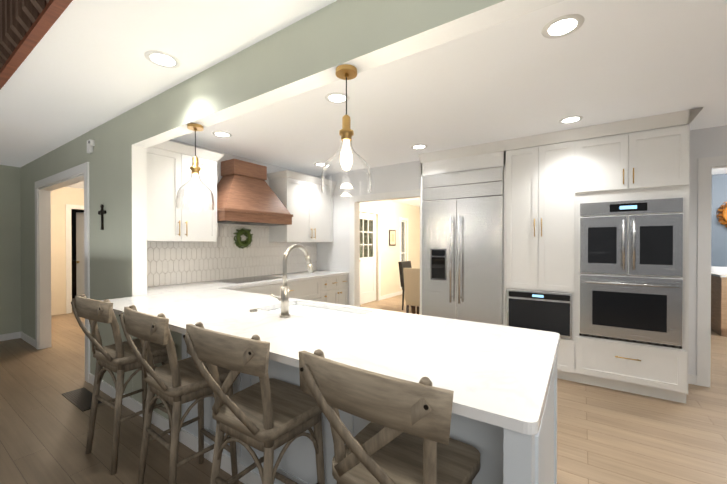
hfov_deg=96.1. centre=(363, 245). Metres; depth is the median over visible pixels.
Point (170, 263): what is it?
backsplash
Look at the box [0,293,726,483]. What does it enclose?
floor
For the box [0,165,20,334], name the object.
wall
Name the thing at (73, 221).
door frame
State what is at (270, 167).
wall
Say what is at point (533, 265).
tall cabinet
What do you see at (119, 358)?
stool
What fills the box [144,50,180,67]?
recessed light
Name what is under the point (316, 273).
countertop
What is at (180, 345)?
base cabinet
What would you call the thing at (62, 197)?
wall
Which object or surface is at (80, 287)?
hall door
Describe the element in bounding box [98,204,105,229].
cross
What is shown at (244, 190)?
range hood
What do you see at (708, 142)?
wall
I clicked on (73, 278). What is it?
dresser
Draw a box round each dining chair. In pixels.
[398,261,411,309]
[403,268,419,313]
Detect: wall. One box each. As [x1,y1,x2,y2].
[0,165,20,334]
[20,109,146,397]
[51,187,83,315]
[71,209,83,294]
[153,139,316,286]
[317,160,420,314]
[360,200,419,300]
[688,125,726,374]
[711,174,726,266]
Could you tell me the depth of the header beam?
1.56 m
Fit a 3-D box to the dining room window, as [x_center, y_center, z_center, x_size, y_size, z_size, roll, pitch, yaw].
[1.050,0.202,8.881,0.035,1.766,0.346,0,0,34]
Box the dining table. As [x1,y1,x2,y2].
[411,306,414,313]
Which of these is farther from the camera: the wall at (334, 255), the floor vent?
the wall at (334, 255)
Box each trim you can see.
[0,162,132,409]
[66,204,83,313]
[350,155,726,386]
[360,207,407,300]
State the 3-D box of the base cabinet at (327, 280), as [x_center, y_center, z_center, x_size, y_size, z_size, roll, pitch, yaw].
[-0.782,0.877,4.669,0.636,0.888,0.206,0,0,34]
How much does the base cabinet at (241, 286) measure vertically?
0.888 m
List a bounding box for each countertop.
[109,289,559,440]
[133,269,335,296]
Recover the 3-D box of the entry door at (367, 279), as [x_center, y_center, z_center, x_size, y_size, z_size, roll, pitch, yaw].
[0.076,0.282,7.373,0.115,2.034,0.860,0,0,34]
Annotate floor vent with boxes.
[62,387,101,411]
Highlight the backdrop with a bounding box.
[360,219,371,257]
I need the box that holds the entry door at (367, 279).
[360,212,375,304]
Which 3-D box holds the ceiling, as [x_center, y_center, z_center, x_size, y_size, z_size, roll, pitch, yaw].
[0.015,-1.185,5.796,17.500,0.120,8.675,0,0,34]
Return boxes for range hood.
[220,154,291,216]
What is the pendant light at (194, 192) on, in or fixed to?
hanging from the header beam
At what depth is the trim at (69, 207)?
6.32 m
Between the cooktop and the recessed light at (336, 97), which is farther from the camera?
the cooktop
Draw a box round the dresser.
[72,260,75,297]
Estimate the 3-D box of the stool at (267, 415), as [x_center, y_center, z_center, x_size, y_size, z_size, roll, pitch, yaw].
[-0.430,0.827,1.381,0.496,1.030,0.452,0,0,34]
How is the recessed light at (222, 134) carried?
in the ceiling
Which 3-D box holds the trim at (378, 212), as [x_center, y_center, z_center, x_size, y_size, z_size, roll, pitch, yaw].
[0.330,0.234,7.684,0.029,2.140,4.960,0,0,34]
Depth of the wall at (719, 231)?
5.13 m
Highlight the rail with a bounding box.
[0,0,72,89]
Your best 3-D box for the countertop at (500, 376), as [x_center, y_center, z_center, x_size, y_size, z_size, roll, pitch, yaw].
[-0.544,0.432,1.988,2.941,0.030,0.960,0,0,34]
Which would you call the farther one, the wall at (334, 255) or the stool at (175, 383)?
the wall at (334, 255)
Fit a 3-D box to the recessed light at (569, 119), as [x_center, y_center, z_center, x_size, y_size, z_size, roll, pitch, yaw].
[1.824,-1.105,2.873,0.186,0.006,0.186,0,0,34]
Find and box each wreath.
[233,227,252,248]
[716,202,726,226]
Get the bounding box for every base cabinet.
[153,329,230,456]
[233,301,359,483]
[240,285,243,292]
[244,277,323,300]
[321,410,543,483]
[324,277,331,300]
[332,273,347,304]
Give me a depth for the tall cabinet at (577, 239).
2.88 m
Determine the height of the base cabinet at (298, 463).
0.888 m
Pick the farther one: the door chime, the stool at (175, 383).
the door chime
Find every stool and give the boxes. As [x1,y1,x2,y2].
[71,294,174,474]
[119,305,237,483]
[183,322,324,483]
[299,349,479,483]
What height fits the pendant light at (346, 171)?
0.564 m
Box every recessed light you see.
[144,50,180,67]
[212,131,231,137]
[314,163,324,165]
[325,92,349,103]
[411,144,427,148]
[541,14,584,38]
[559,116,583,123]
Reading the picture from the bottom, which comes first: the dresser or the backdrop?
the dresser
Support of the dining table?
on the floor
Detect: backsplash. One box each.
[147,242,316,286]
[216,223,268,241]
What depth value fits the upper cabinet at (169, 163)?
3.11 m
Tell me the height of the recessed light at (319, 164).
0.006 m
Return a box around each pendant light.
[176,123,213,210]
[321,64,371,195]
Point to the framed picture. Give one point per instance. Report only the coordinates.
(392, 237)
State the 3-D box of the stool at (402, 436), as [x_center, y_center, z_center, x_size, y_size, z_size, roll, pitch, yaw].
[0.101,0.829,1.027,0.495,1.030,0.454,0,0,34]
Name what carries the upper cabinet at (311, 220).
attached to the wall at (334, 255)
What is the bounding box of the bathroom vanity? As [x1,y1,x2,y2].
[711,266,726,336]
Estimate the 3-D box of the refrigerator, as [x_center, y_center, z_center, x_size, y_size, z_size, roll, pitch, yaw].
[1.298,0.110,3.976,1.027,2.430,0.675,0,0,34]
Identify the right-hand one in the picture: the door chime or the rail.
the door chime
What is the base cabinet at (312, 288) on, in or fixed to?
on the floor
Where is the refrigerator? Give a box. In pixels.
[419,140,502,324]
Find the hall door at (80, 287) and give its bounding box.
[76,212,84,295]
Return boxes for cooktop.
[224,277,279,284]
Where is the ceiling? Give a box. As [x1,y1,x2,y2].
[0,0,726,206]
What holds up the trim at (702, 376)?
attached to the wall at (708, 142)
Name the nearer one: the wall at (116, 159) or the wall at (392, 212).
the wall at (116, 159)
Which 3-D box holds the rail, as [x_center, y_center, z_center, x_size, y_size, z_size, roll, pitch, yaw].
[-0.269,-1.604,0.713,12.117,1.044,0.120,0,0,34]
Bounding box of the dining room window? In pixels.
[401,220,405,260]
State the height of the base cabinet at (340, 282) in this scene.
0.888 m
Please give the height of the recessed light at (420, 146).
0.006 m
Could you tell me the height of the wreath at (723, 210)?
0.497 m
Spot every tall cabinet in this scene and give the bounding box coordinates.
[499,131,566,379]
[567,109,694,402]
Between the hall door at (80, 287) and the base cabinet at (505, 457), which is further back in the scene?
the hall door at (80, 287)
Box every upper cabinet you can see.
[147,141,219,241]
[268,173,332,244]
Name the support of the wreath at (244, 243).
attached to the backsplash at (225, 232)
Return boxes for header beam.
[131,0,564,147]
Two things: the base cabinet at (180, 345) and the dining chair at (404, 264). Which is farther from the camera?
the dining chair at (404, 264)
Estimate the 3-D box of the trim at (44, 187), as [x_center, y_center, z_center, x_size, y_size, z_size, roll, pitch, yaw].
[-4.976,0.271,1.310,3.650,2.140,5.902,0,0,34]
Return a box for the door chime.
[87,139,94,153]
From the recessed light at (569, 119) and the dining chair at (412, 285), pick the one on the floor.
the dining chair at (412, 285)
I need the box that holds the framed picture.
[389,230,395,245]
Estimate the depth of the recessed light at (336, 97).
2.43 m
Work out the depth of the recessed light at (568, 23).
1.64 m

